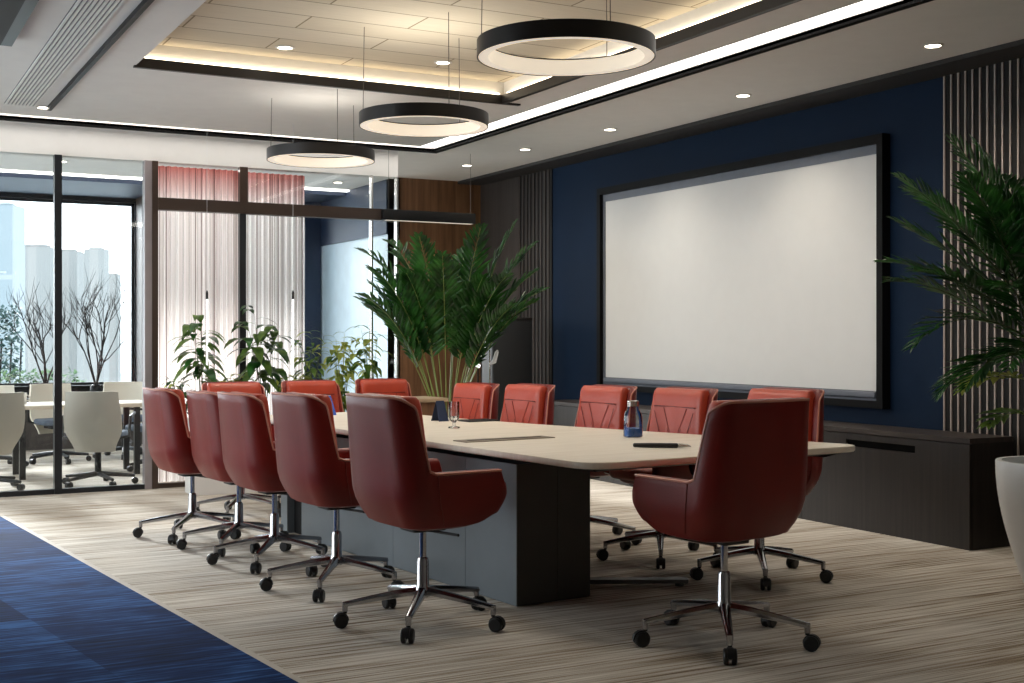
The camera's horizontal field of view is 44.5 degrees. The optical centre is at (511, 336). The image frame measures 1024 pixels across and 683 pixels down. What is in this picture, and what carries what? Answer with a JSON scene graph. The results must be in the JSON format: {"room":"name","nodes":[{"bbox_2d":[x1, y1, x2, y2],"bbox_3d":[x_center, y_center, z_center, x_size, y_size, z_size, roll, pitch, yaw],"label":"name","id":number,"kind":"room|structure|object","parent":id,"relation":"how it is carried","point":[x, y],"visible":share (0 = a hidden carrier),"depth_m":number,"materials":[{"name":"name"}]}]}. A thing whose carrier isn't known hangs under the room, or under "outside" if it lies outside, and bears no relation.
{"room":"office","nodes":[
{"label":"office","id":0,"kind":"room"},
{"bbox_2d":[0,0,24,44],"bbox_3d":[-1.819,-1.675,2.433,2.500,0.049,9.190,0,0,-28],"label":"ceiling beam","id":1,"kind":"structure","parent":0,"point":[9,9],"depth_m":6.38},
{"bbox_2d":[1,0,38,46],"bbox_3d":[-0.692,-1.675,3.040,0.060,0.049,9.190,0,0,-28],"label":"trim","id":2,"kind":"structure","parent":1,"relation":"attached to","point":[28,6],"depth_m":6.56,"materials":[{"name":"metal"}]},
{"bbox_2d":[0,192,135,396],"bbox_3d":[-5.652,-0.225,14.333,7.020,2.950,0.200,0,0,-28],"label":"wall","id":3,"kind":"structure","parent":0,"point":[2,194],"depth_m":14.65,"materials":[{"name":"metal"}]},
{"bbox_2d":[14,385,103,389],"bbox_3d":[-6.404,0.578,13.747,4.540,0.035,0.120,0,0,-28],"label":"sill","id":4,"kind":"structure","parent":3,"relation":"attached to","point":[72,386],"depth_m":14.40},
{"bbox_2d":[0,197,133,385],"bbox_3d":[-6.457,-0.515,13.899,4.390,2.150,0.060,0,0,-28],"label":"window","id":5,"kind":"structure","parent":3,"relation":"in","point":[1,198],"depth_m":14.87,"materials":[{"name":"metal"}]},
{"bbox_2d":[136,196,141,381],"bbox_3d":[-4.282,-0.225,14.763,0.240,2.950,0.340,0,0,-28],"label":"wall column","id":6,"kind":"structure","parent":0,"point":[138,200],"depth_m":14.68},
{"bbox_2d":[0,172,345,202],"bbox_3d":[-5.309,-1.669,13.558,6.870,0.059,1.470,0,0,-28],"label":"ceiling panel","id":7,"kind":"object","parent":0,"point":[9,182],"visible":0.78,"depth_m":13.71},
{"bbox_2d":[0,151,397,496],"bbox_3d":[-3.753,-0.100,9.904,6.170,2.700,0.120,0,0,-28],"label":"wall partition","id":8,"kind":"structure","parent":0,"point":[151,203],"depth_m":10.28,"materials":[{"name":"metal"}]},
{"bbox_2d":[0,120,397,178],"bbox_3d":[-3.781,-1.575,9.957,6.170,0.249,0.120,0,0,-28],"label":"ceiling","id":9,"kind":"structure","parent":0,"point":[23,138],"depth_m":10.34,"materials":[{"name":"paint"}]},
{"bbox_2d":[158,166,237,481],"bbox_3d":[-2.692,-0.110,10.656,0.720,2.660,0.044,0,0,-28],"label":"curtain","id":10,"kind":"object","parent":9,"relation":"hanging from","point":[198,252],"visible":0.59,"depth_m":10.65,"materials":[{"name":"fabric"}]},
{"bbox_2d":[246,172,304,414],"bbox_3d":[-2.135,-0.110,11.012,0.650,2.660,0.044,0,0,-28],"label":"curtain","id":11,"kind":"object","parent":9,"relation":"hanging from","point":[275,245],"visible":0.53,"depth_m":11.05,"materials":[{"name":"fabric"}]},
{"bbox_2d":[305,202,320,379],"bbox_3d":[-2.571,-0.224,15.512,0.205,2.948,0.600,0,0,-28],"label":"column","id":12,"kind":"structure","parent":0,"point":[312,225],"depth_m":15.25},
{"bbox_2d":[321,178,399,411],"bbox_3d":[-1.879,-0.225,14.601,0.120,2.950,2.900,0,0,-28],"label":"window","id":13,"kind":"structure","parent":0,"point":[344,274],"depth_m":14.42,"materials":[{"name":"glass"}]},
{"bbox_2d":[321,179,387,245],"bbox_3d":[-1.867,-1.404,14.437,0.015,0.588,2.200,0,0,-28],"label":"wall panel","id":14,"kind":"object","parent":13,"relation":"attached to","point":[333,231],"depth_m":14.27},
{"bbox_2d":[388,177,480,414],"bbox_3d":[-0.835,-0.375,13.630,1.040,3.250,0.200,0,0,-28],"label":"wall","id":15,"kind":"structure","parent":0,"point":[415,194],"depth_m":13.53,"materials":[{"name":"brown wood"}]},
{"bbox_2d":[158,0,717,81],"bbox_3d":[0.830,-1.875,4.664,2.720,0.050,8.730,0,0,-28],"label":"ceiling","id":16,"kind":"structure","parent":0,"point":[400,35],"depth_m":7.47,"materials":[{"name":"beige tile"}]},
{"bbox_2d":[275,45,294,49],"bbox_3d":[-1.448,-1.846,7.974,0.124,0.007,0.124,0,0,-28],"label":"recessed light","id":17,"kind":"object","parent":16,"relation":"in","point":[280,47],"visible":1,"depth_m":7.96,"materials":[{"name":"beige"}]},
{"bbox_2d":[359,12,488,136],"bbox_3d":[-0.524,-1.550,7.440,0.770,0.600,0.770,0,0,-28],"label":"pendant","id":18,"kind":"object","parent":16,"relation":"hanging from","point":[477,120],"visible":1,"depth_m":7.29,"materials":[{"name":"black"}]},
{"bbox_2d":[360,116,486,136],"bbox_3d":[-0.524,-1.285,7.440,0.756,0.066,0.756,0,0,-28],"label":"diffuser","id":19,"kind":"object","parent":18,"relation":"attached to","point":[473,124],"depth_m":7.69,"materials":[{"name":"beige"}]},
{"bbox_2d":[477,0,655,76],"bbox_3d":[0.242,-1.550,5.600,0.800,0.600,0.800,0,0,-28],"label":"pendant","id":20,"kind":"object","parent":16,"relation":"hanging from","point":[643,40],"visible":1,"depth_m":5.42,"materials":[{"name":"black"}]},
{"bbox_2d":[478,37,653,75],"bbox_3d":[0.242,-1.285,5.600,0.786,0.066,0.786,0,0,-28],"label":"diffuser","id":21,"kind":"object","parent":20,"relation":"attached to","point":[643,54],"depth_m":5.83,"materials":[{"name":"beige"}]},
{"bbox_2d":[481,177,517,382],"bbox_3d":[-0.132,-0.225,13.400,0.020,2.950,0.870,0,0,-28],"label":"wall panel","id":22,"kind":"object","parent":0,"point":[499,199],"visible":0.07,"depth_m":13.34,"materials":[{"name":"wood"}]},
{"bbox_2d":[0,446,1023,682],"bbox_3d":[-0.285,1.300,7.709,10.200,0.100,17.050,0,0,-28],"label":"floor","id":23,"kind":"structure","parent":0,"point":[893,609],"depth_m":5.76,"materials":[{"name":"wood"}]},
{"bbox_2d":[0,392,24,489],"bbox_3d":[-4.309,0.850,10.217,0.607,0.799,0.635,0,0,42],"label":"chair","id":24,"kind":"object","parent":23,"relation":"on","point":[12,406],"visible":0.99,"depth_m":10.15,"materials":[{"name":"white plastic"}]},
{"bbox_2d":[0,385,28,466],"bbox_3d":[-4.963,0.862,11.979,0.616,0.775,0.588,0,0,-28],"label":"chair","id":25,"kind":"object","parent":23,"relation":"on","point":[3,388],"visible":0.2,"depth_m":12.25,"materials":[{"name":"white plastic"}]},
{"bbox_2d":[27,383,91,463],"bbox_3d":[-4.526,0.862,12.481,0.616,0.775,0.588,0,0,-40],"label":"chair","id":26,"kind":"object","parent":23,"relation":"on","point":[42,419],"visible":0.46,"depth_m":12.55,"materials":[{"name":"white plastic"}]},
{"bbox_2d":[12,400,141,479],"bbox_3d":[-4.437,0.925,11.142,2.320,0.650,0.640,0,0,-28],"label":"desk","id":27,"kind":"object","parent":23,"relation":"on","point":[19,451],"visible":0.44,"depth_m":11.38,"materials":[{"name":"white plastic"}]},
{"bbox_2d":[26,397,141,450],"bbox_3d":[-6.042,0.965,13.612,3.890,0.570,0.420,0,0,-28],"label":"wall","id":28,"kind":"structure","parent":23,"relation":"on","point":[34,441],"depth_m":13.83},
{"bbox_2d":[0,277,73,383],"bbox_3d":[-5.223,0.002,13.858,0.959,1.354,0.839,0,0,20],"label":"bare tree","id":29,"kind":"object","parent":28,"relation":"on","point":[45,380],"visible":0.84,"depth_m":13.77,"materials":[{"name":"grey plant"}]},
{"bbox_2d":[45,263,134,391],"bbox_3d":[-4.670,-0.081,14.034,0.847,1.519,0.944,0,0,10],"label":"bare tree","id":30,"kind":"object","parent":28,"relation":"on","point":[95,387],"visible":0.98,"depth_m":14.02,"materials":[{"name":"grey plant"}]},
{"bbox_2d":[62,391,137,487],"bbox_3d":[-3.495,0.850,10.574,0.635,0.799,0.607,0,0,-6],"label":"chair","id":31,"kind":"object","parent":23,"relation":"on","point":[91,421],"visible":0.98,"depth_m":10.34,"materials":[{"name":"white plastic"}]},
{"bbox_2d":[92,382,141,459],"bbox_3d":[-4.029,0.862,12.977,0.616,0.775,0.588,0,0,-17],"label":"chair","id":32,"kind":"object","parent":23,"relation":"on","point":[126,390],"visible":0.27,"depth_m":13.21,"materials":[{"name":"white plastic"}]},
{"bbox_2d":[125,407,141,471],"bbox_3d":[-3.359,0.870,11.784,0.603,0.759,0.576,0,0,45],"label":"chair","id":33,"kind":"object","parent":23,"relation":"on","point":[129,468],"visible":0.02,"depth_m":11.61,"materials":[{"name":"black plastic"}]},
{"bbox_2d":[0,516,297,682],"bbox_3d":[-1.710,1.247,3.517,2.657,0.006,10.650,0,0,-34],"label":"carpet","id":34,"kind":"object","parent":23,"relation":"on","point":[63,620],"visible":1,"depth_m":5.25,"materials":[{"name":"carpet"}]},
{"bbox_2d":[1,516,308,682],"bbox_3d":[-0.579,1.246,4.241,0.028,0.007,10.700,0,0,-34],"label":"trim","id":35,"kind":"structure","parent":23,"relation":"on","point":[256,656],"depth_m":5.64,"materials":[{"name":"metal"}]},
{"bbox_2d":[132,387,240,543],"bbox_3d":[-2.019,0.782,7.889,0.694,0.934,0.675,0,0,-34],"label":"office chair","id":36,"kind":"object","parent":23,"relation":"on","point":[168,433],"visible":0.8,"depth_m":7.63,"materials":[{"name":"leather"}]},
{"bbox_2d":[157,388,188,433],"bbox_3d":[-2.131,0.539,7.786,0.155,0.436,0.451,0,0,-34],"label":"cushion","id":37,"kind":"object","parent":36,"relation":"on","point":[170,417],"depth_m":7.57,"materials":[{"name":"leather"}]},
{"bbox_2d":[185,418,257,495],"bbox_3d":[-1.732,0.950,10.400,1.900,0.600,0.280,0,0,-28],"label":"planter box","id":38,"kind":"object","parent":23,"relation":"on","point":[203,486],"visible":0.1,"depth_m":9.91,"materials":[{"name":"white paint"}]},
{"bbox_2d":[157,376,199,413],"bbox_3d":[-2.643,0.501,9.915,0.360,0.376,0.301,0,0,-28],"label":"leafy plant","id":39,"kind":"object","parent":38,"relation":"in","point":[171,385],"visible":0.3,"depth_m":9.89,"materials":[{"name":"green plant"}]},
{"bbox_2d":[169,315,228,390],"bbox_3d":[-2.515,0.256,9.995,0.487,0.867,0.613,0,0,-28],"label":"leafy plant","id":40,"kind":"object","parent":38,"relation":"on","point":[187,329],"visible":0.84,"depth_m":9.97,"materials":[{"name":"green plant"}]},
{"bbox_2d":[223,305,302,399],"bbox_3d":[-2.036,0.216,10.201,0.622,0.947,0.555,0,0,-28],"label":"leafy plant","id":41,"kind":"object","parent":38,"relation":"on","point":[257,359],"visible":0.91,"depth_m":10.16,"materials":[{"name":"green plant"}]},
{"bbox_2d":[266,371,312,391],"bbox_3d":[-1.800,0.486,10.351,0.436,0.407,0.412,0,0,-28],"label":"leafy plant","id":42,"kind":"object","parent":38,"relation":"on","point":[303,376],"visible":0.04,"depth_m":10.31,"materials":[{"name":"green plant"}]},
{"bbox_2d":[289,329,333,379],"bbox_3d":[-1.685,0.312,10.425,0.357,0.753,0.338,0,0,-28],"label":"leafy plant","id":43,"kind":"object","parent":38,"relation":"on","point":[313,370],"visible":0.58,"depth_m":10.41,"materials":[{"name":"green plant"}]},
{"bbox_2d":[314,332,368,411],"bbox_3d":[-1.447,0.323,10.544,0.410,0.733,0.515,0,0,10],"label":"leafy plant","id":44,"kind":"object","parent":38,"relation":"on","point":[339,379],"visible":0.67,"depth_m":10.52,"materials":[{"name":"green plant"}]},
{"bbox_2d":[344,325,389,388],"bbox_3d":[-1.242,0.294,10.689,0.406,0.790,0.400,0,0,-28],"label":"leafy plant","id":45,"kind":"object","parent":38,"relation":"on","point":[365,374],"visible":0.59,"depth_m":10.63,"materials":[{"name":"green plant"}]},
{"bbox_2d":[176,390,291,556],"bbox_3d":[-1.631,0.782,7.451,0.694,0.934,0.675,0,0,-34],"label":"office chair","id":46,"kind":"object","parent":23,"relation":"on","point":[203,408],"visible":0.6,"depth_m":7.26,"materials":[{"name":"leather"}]},
{"bbox_2d":[197,381,280,520],"bbox_3d":[-1.908,0.785,8.803,0.654,0.929,0.636,0,0,-34],"label":"office chair","id":47,"kind":"object","parent":23,"relation":"on","point":[236,386],"visible":0.27,"depth_m":8.82,"materials":[{"name":"leather"}]},
{"bbox_2d":[207,382,261,393],"bbox_3d":[-1.975,0.543,8.893,0.425,0.434,0.146,0,0,-34],"label":"cushion","id":48,"kind":"object","parent":47,"relation":"on","point":[246,387],"depth_m":8.89,"materials":[{"name":"leather"}]},
{"bbox_2d":[206,391,327,573],"bbox_3d":[-1.326,0.775,6.958,0.705,0.949,0.686,0,0,-34],"label":"office chair","id":49,"kind":"object","parent":23,"relation":"on","point":[248,445],"visible":0.86,"depth_m":6.70,"materials":[{"name":"leather"}]},
{"bbox_2d":[231,392,273,445],"bbox_3d":[-1.439,0.528,6.853,0.157,0.443,0.458,0,0,-34],"label":"cushion","id":50,"kind":"object","parent":49,"relation":"on","point":[256,407],"depth_m":6.63,"materials":[{"name":"leather"}]},
{"bbox_2d":[277,380,343,501],"bbox_3d":[-1.409,0.785,9.136,0.654,0.929,0.636,0,0,-34],"label":"office chair","id":51,"kind":"object","parent":23,"relation":"on","point":[323,387],"visible":0.16,"depth_m":9.24,"materials":[{"name":"leather"}]},
{"bbox_2d":[286,381,339,411],"bbox_3d":[-1.476,0.543,9.226,0.425,0.434,0.146,0,0,-34],"label":"cushion","id":52,"kind":"object","parent":51,"relation":"on","point":[331,388],"depth_m":9.23,"materials":[{"name":"leather"}]},
{"bbox_2d":[259,391,403,601],"bbox_3d":[-0.882,0.760,6.257,0.727,0.978,0.707,0,0,-34],"label":"office chair","id":53,"kind":"object","parent":23,"relation":"on","point":[311,467],"visible":0.88,"depth_m":6.00,"materials":[{"name":"leather"}]},
{"bbox_2d":[286,392,338,452],"bbox_3d":[-0.999,0.506,6.148,0.162,0.457,0.472,0,0,-34],"label":"cushion","id":54,"kind":"object","parent":53,"relation":"on","point":[318,409],"depth_m":5.92,"materials":[{"name":"leather"}]},
{"bbox_2d":[355,378,411,395],"bbox_3d":[-0.912,0.785,9.491,0.654,0.929,0.636,0,0,-34],"label":"office chair","id":55,"kind":"object","parent":23,"relation":"on","point":[387,386],"visible":0.13,"depth_m":9.57,"materials":[{"name":"leather"}]},
{"bbox_2d":[333,392,506,643],"bbox_3d":[-0.397,0.746,5.475,0.749,1.007,0.728,0,0,-34],"label":"office chair","id":56,"kind":"object","parent":23,"relation":"on","point":[395,482],"visible":1,"depth_m":5.24,"materials":[{"name":"leather"}]},
{"bbox_2d":[363,393,426,448],"bbox_3d":[-0.517,0.484,5.364,0.167,0.471,0.486,0,0,-34],"label":"cushion","id":57,"kind":"object","parent":56,"relation":"on","point":[405,408],"depth_m":5.12,"materials":[{"name":"leather"}]},
{"bbox_2d":[412,396,447,415],"bbox_3d":[-0.839,0.870,10.063,0.540,0.760,0.400,0,0,-34],"label":"side table","id":58,"kind":"object","parent":23,"relation":"on","point":[427,403],"visible":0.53,"depth_m":9.97,"materials":[{"name":"brown wood"}]},
{"bbox_2d":[353,219,549,416],"bbox_3d":[-0.499,0.118,10.591,1.697,2.264,1.459,0,0,-6],"label":"potted palm","id":59,"kind":"object","parent":23,"relation":"on","point":[452,303],"visible":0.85,"depth_m":10.24,"materials":[{"name":"plant"}]},
{"bbox_2d":[451,382,499,419],"bbox_3d":[-0.408,0.785,8.627,0.690,0.929,0.672,0,0,-34],"label":"office chair","id":60,"kind":"object","parent":23,"relation":"on","point":[476,400],"visible":0.23,"depth_m":8.58,"materials":[{"name":"leather"}]},
{"bbox_2d":[489,350,498,382],"bbox_3d":[-0.188,0.680,10.700,0.220,1.140,0.220,0,0,-28],"label":"floor lamp","id":61,"kind":"object","parent":23,"relation":"on","point":[495,356],"visible":0.41,"depth_m":10.70,"materials":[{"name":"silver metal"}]},
{"bbox_2d":[482,317,532,420],"bbox_3d":[-0.050,0.530,12.213,0.450,1.440,0.250,0,0,-28],"label":"cabinet","id":62,"kind":"object","parent":23,"relation":"on","point":[513,365],"visible":0.29,"depth_m":12.11,"materials":[{"name":"laminate"}]},
{"bbox_2d":[500,383,554,424],"bbox_3d":[-0.044,0.780,8.172,0.698,0.939,0.679,0,0,-34],"label":"office chair","id":63,"kind":"object","parent":23,"relation":"on","point":[529,403],"visible":0.33,"depth_m":8.14,"materials":[{"name":"leather"}]},
{"bbox_2d":[270,412,854,605],"bbox_3d":[-0.042,0.885,7.131,1.622,0.730,3.788,0,0,-34],"label":"conference table","id":64,"kind":"object","parent":23,"relation":"on","point":[535,549],"visible":0.63,"depth_m":5.99,"materials":[{"name":"brown wood"}]},
{"bbox_2d":[431,401,448,421],"bbox_3d":[-0.446,0.457,7.738,0.070,0.125,0.100,0,0,-34],"label":"folded card","id":65,"kind":"object","parent":64,"relation":"on","point":[439,413],"visible":1,"depth_m":7.72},
{"bbox_2d":[448,401,459,427],"bbox_3d":[-0.331,0.445,7.143,0.068,0.150,0.068,0,0,-28],"label":"drinking glass","id":66,"kind":"object","parent":64,"relation":"on","point":[450,416],"visible":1,"depth_m":7.13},
{"bbox_2d":[458,418,498,421],"bbox_3d":[-0.210,0.515,7.738,0.220,0.009,0.150,0,0,-34],"label":"tablet","id":67,"kind":"object","parent":64,"relation":"on","point":[484,419],"visible":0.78,"depth_m":7.69,"materials":[{"name":"black plastic"}]},
{"bbox_2d":[453,436,554,442],"bbox_3d":[-0.036,0.517,6.346,0.540,0.006,0.130,0,0,-34],"label":"hatch","id":68,"kind":"object","parent":64,"relation":"on","point":[522,437],"visible":1,"depth_m":6.31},
{"bbox_2d":[623,400,642,437],"bbox_3d":[0.629,0.425,6.500,0.100,0.189,0.100,0,0,-28],"label":"water bottle","id":69,"kind":"object","parent":64,"relation":"on","point":[630,432],"visible":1,"depth_m":6.48,"materials":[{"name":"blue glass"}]},
{"bbox_2d":[633,443,690,447],"bbox_3d":[0.703,0.508,5.856,0.270,0.023,0.023,0,0,7],"label":"marker pen","id":70,"kind":"object","parent":64,"relation":"on","point":[644,445],"visible":1,"depth_m":5.85,"materials":[{"name":"black plastic"}]},
{"bbox_2d":[574,384,641,544],"bbox_3d":[0.435,0.775,7.687,0.705,0.949,0.686,0,0,-34],"label":"office chair","id":71,"kind":"object","parent":23,"relation":"on","point":[600,406],"visible":0.27,"depth_m":7.65,"materials":[{"name":"leather"}]},
{"bbox_2d":[576,385,628,429],"bbox_3d":[0.565,0.528,7.744,0.157,0.443,0.458,0,0,-34],"label":"cushion","id":72,"kind":"object","parent":71,"relation":"on","point":[600,406],"depth_m":7.70,"materials":[{"name":"leather"}]},
{"bbox_2d":[596,386,717,568],"bbox_3d":[0.829,0.770,7.097,0.712,0.958,0.693,0,0,-34],"label":"office chair","id":73,"kind":"object","parent":23,"relation":"on","point":[683,410],"visible":0.43,"depth_m":7.03,"materials":[{"name":"leather"}]},
{"bbox_2d":[609,468,651,480],"bbox_3d":[0.803,0.764,7.049,0.377,0.078,0.435,0,0,-34],"label":"seat cushion","id":74,"kind":"object","parent":73,"relation":"on","point":[623,475],"depth_m":6.95,"materials":[{"name":"leather"}]},
{"bbox_2d":[649,388,708,434],"bbox_3d":[0.960,0.521,7.154,0.159,0.448,0.463,0,0,-34],"label":"cushion","id":75,"kind":"object","parent":73,"relation":"on","point":[673,410],"depth_m":7.11,"materials":[{"name":"leather"}]},
{"bbox_2d":[632,397,820,664],"bbox_3d":[0.863,0.746,5.147,0.748,1.007,0.732,0,0,-35],"label":"office chair","id":76,"kind":"object","parent":23,"relation":"on","point":[749,480],"visible":1,"depth_m":4.90,"materials":[{"name":"leather"}]},
{"bbox_2d":[708,398,780,410],"bbox_3d":[0.958,0.484,4.995,0.486,0.471,0.167,0,0,-35],"label":"cushion","id":77,"kind":"object","parent":76,"relation":"on","point":[718,405],"depth_m":4.80,"materials":[{"name":"leather"}]},
{"bbox_2d":[689,387,833,590],"bbox_3d":[1.278,0.760,6.531,0.727,0.978,0.707,0,0,-34],"label":"office chair","id":78,"kind":"object","parent":23,"relation":"on","point":[816,403],"visible":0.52,"depth_m":6.42,"materials":[{"name":"leather"}]},
{"bbox_2d":[748,388,814,441],"bbox_3d":[1.412,0.506,6.590,0.162,0.457,0.472,0,0,-34],"label":"cushion","id":79,"kind":"object","parent":78,"relation":"on","point":[755,393],"depth_m":6.51,"materials":[{"name":"leather"}]},
{"bbox_2d":[553,399,1013,550],"bbox_3d":[1.646,0.922,9.611,0.369,0.655,5.036,0,0,-28],"label":"credenza","id":80,"kind":"object","parent":23,"relation":"on","point":[939,487],"visible":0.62,"depth_m":7.74,"materials":[{"name":"brown wood"}]},
{"bbox_2d":[874,133,1023,582],"bbox_3d":[2.720,0.094,6.112,1.734,2.312,1.464,0,0,-28],"label":"potted palm","id":81,"kind":"object","parent":23,"relation":"on","point":[1005,206],"visible":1,"depth_m":6.07,"materials":[{"name":"plant"}]},
{"bbox_2d":[0,0,1023,189],"bbox_3d":[-1.268,-1.835,7.152,7.940,0.330,17.000,0,0,-28],"label":"ceiling","id":82,"kind":"structure","parent":0,"point":[113,91],"depth_m":8.60,"materials":[{"name":"paint"}]},
{"bbox_2d":[4,0,125,106],"bbox_3d":[-2.092,-1.694,6.340,0.220,0.011,6.350,0,0,-28],"label":"ceiling vent","id":83,"kind":"object","parent":82,"relation":"in","point":[85,19],"visible":1,"depth_m":7.31,"materials":[{"name":"metal"}]},
{"bbox_2d":[47,0,153,110],"bbox_3d":[-0.734,-1.685,4.237,0.030,0.029,11.340,0,0,-28],"label":"trim","id":84,"kind":"structure","parent":82,"relation":"attached to","point":[144,4],"depth_m":7.29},
{"bbox_2d":[0,169,348,191],"bbox_3d":[-4.923,-1.690,12.840,6.870,0.019,0.080,0,0,-28],"label":"ceiling strip","id":85,"kind":"object","parent":82,"relation":"attached to","point":[1,170],"visible":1,"depth_m":13.10,"materials":[{"name":"white"}]},
{"bbox_2d":[206,291,207,364],"bbox_3d":[-2.428,-0.700,9.950,0.020,2.000,0.020,0,0,-28],"label":"pendant","id":86,"kind":"object","parent":82,"relation":"hanging from","point":[206,291],"visible":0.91,"depth_m":9.95,"materials":[{"name":"white"}]},
{"bbox_2d":[292,291,293,374],"bbox_3d":[-1.743,-0.700,9.950,0.020,2.000,0.020,0,0,-28],"label":"pendant","id":87,"kind":"object","parent":82,"relation":"hanging from","point":[292,291],"visible":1,"depth_m":9.95,"materials":[{"name":"white"}]},
{"bbox_2d":[266,89,374,167],"bbox_3d":[-1.357,-1.475,8.880,0.760,0.450,0.760,0,0,-28],"label":"pendant","id":88,"kind":"object","parent":82,"relation":"hanging from","point":[284,154],"visible":1,"depth_m":8.72,"materials":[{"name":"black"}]},
{"bbox_2d":[268,153,373,167],"bbox_3d":[-1.357,-1.285,8.880,0.746,0.066,0.746,0,0,-28],"label":"diffuser","id":89,"kind":"object","parent":88,"relation":"attached to","point":[286,159],"depth_m":9.13,"materials":[{"name":"beige"}]},
{"bbox_2d":[381,149,475,224],"bbox_3d":[-0.755,-1.373,11.413,0.920,0.653,0.060,0,0,-28],"label":"linear pendant","id":90,"kind":"object","parent":82,"relation":"hanging from","point":[388,214],"visible":1,"depth_m":11.38,"materials":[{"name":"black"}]},
{"bbox_2d":[386,220,470,224],"bbox_3d":[-0.755,-1.048,11.413,0.860,0.003,0.040,0,0,-28],"label":"diffuser","id":91,"kind":"object","parent":90,"relation":"attached to","point":[429,221],"depth_m":11.45,"materials":[{"name":"beige"}]},
{"bbox_2d":[0,0,933,153],"bbox_3d":[-0.716,-1.702,4.642,6.515,0.035,12.035,0,0,-28],"label":"trim","id":92,"kind":"structure","parent":82,"relation":"attached to","point":[912,3],"depth_m":9.55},
{"bbox_2d":[133,0,801,105],"bbox_3d":[0.878,-1.719,4.690,2.750,0.062,8.630,0,0,-28],"label":"trim","id":93,"kind":"structure","parent":82,"relation":"attached to","point":[760,7],"depth_m":8.18,"materials":[{"name":"brown metal"}]},
{"bbox_2d":[144,56,499,94],"bbox_3d":[-1.218,-1.756,8.441,2.550,0.011,0.022,0,0,-28],"label":"light","id":94,"kind":"object","parent":93,"relation":"attached to","point":[145,56],"visible":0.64,"depth_m":8.38,"materials":[{"name":"beige"}]},
{"bbox_2d":[423,0,890,146],"bbox_3d":[-0.729,-1.742,4.598,6.450,0.025,11.970,0,0,-28],"label":"light strip","id":95,"kind":"object","parent":82,"relation":"attached to","point":[865,4],"visible":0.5,"depth_m":7.81,"materials":[{"name":"white"}]},
{"bbox_2d":[656,0,759,37],"bbox_3d":[1.067,-1.754,6.906,0.014,0.007,0.918,0,0,-28],"label":"light strip","id":96,"kind":"object","parent":82,"relation":"in","point":[656,37],"depth_m":6.89,"materials":[{"name":"beige"}]},
{"bbox_2d":[922,43,943,47],"bbox_3d":[2.451,-1.696,7.277,0.124,0.007,0.124,0,0,-28],"label":"recessed light","id":97,"kind":"object","parent":82,"relation":"in","point":[928,45],"visible":1,"depth_m":7.26,"materials":[{"name":"beige"}]},
{"bbox_2d":[518,169,552,384],"bbox_3d":[0.235,-0.224,12.718,0.019,2.948,0.680,0,0,-28],"label":"wall slats","id":98,"kind":"structure","parent":0,"point":[535,190],"depth_m":12.65,"materials":[{"name":"wood"}]},
{"bbox_2d":[553,77,942,429],"bbox_3d":[3.003,-0.375,7.803,0.200,3.250,14.100,0,0,-28],"label":"wall","id":99,"kind":"structure","parent":0,"point":[912,115],"depth_m":8.95,"materials":[{"name":"blue paint"}]},
{"bbox_2d":[597,133,889,408],"bbox_3d":[1.666,-0.443,9.996,0.072,1.854,3.598,0,0,-28],"label":"projection screen","id":100,"kind":"object","parent":99,"relation":"attached to","point":[754,272],"visible":0.96,"depth_m":9.66,"materials":[{"name":"fabric"}]},
{"bbox_2d":[943,57,1023,455],"bbox_3d":[4.501,-0.224,4.784,0.019,2.948,7.324,0,0,-28],"label":"wall slats","id":101,"kind":"structure","parent":99,"relation":"attached to","point":[986,103],"depth_m":7.75,"materials":[{"name":"brown wood"}]},
{"bbox_2d":[995,456,1023,582],"bbox_3d":[2.720,0.935,6.250,0.570,0.630,0.570,0,0,-28],"label":"pot","id":102,"kind":"object","parent":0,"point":[1009,470],"depth_m":6.19,"materials":[{"name":"ceramic"}]},
{"label":"outside","id":103,"kind":"structure","parent":0,"visible":0},
{"bbox_2d":[121,373,130,380],"bbox_3d":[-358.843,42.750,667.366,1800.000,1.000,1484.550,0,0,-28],"label":"ground","id":104,"kind":"structure","parent":103,"point":[124,376],"depth_m":1320.58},
{"bbox_2d":[0,203,24,382],"bbox_3d":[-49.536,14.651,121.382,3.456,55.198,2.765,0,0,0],"label":"tower building","id":105,"kind":"structure","parent":104,"relation":"on","point":[12,217],"depth_m":120.01,"materials":[{"name":"glass"}]},
{"bbox_2d":[25,245,52,382],"bbox_3d":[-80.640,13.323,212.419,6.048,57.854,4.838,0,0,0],"label":"tower building","id":106,"kind":"structure","parent":104,"relation":"on","point":[38,258],"depth_m":210.00,"materials":[{"name":"glass"}]},
{"bbox_2d":[62,249,83,381],"bbox_3d":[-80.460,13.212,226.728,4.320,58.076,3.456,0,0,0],"label":"tower building","id":107,"kind":"structure","parent":104,"relation":"on","point":[72,260],"depth_m":225.03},
{"bbox_2d":[84,248,108,381],"bbox_3d":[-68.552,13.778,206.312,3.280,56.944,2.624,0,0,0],"label":"tower building","id":108,"kind":"structure","parent":104,"relation":"on","point":[97,259],"depth_m":204.99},
{"bbox_2d":[109,273,120,381],"bbox_3d":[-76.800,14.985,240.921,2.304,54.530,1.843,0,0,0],"label":"tower building","id":109,"kind":"structure","parent":104,"relation":"on","point":[115,359],"depth_m":240.01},
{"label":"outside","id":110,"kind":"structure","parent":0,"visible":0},
{"bbox_3d":[-6.149,1.310,15.342,7.100,0.120,1.950,0,0,-28],"label":"floor","id":111,"kind":"structure","parent":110,"visible":0},
{"bbox_2d":[0,304,24,382],"bbox_3d":[-6.368,0.421,15.579,0.624,1.660,0.600,0,0,-28],"label":"shrub","id":112,"kind":"object","parent":111,"relation":"on","point":[11,364],"visible":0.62,"depth_m":15.61,"materials":[{"name":"green plant"}]},
{"bbox_2d":[0,367,85,382],"bbox_3d":[-6.772,0.808,14.468,4.587,0.936,0.537,0,0,-28],"label":"hedge","id":113,"kind":"object","parent":111,"relation":"on","point":[13,371],"visible":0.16,"depth_m":14.99,"materials":[{"name":"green plant"}]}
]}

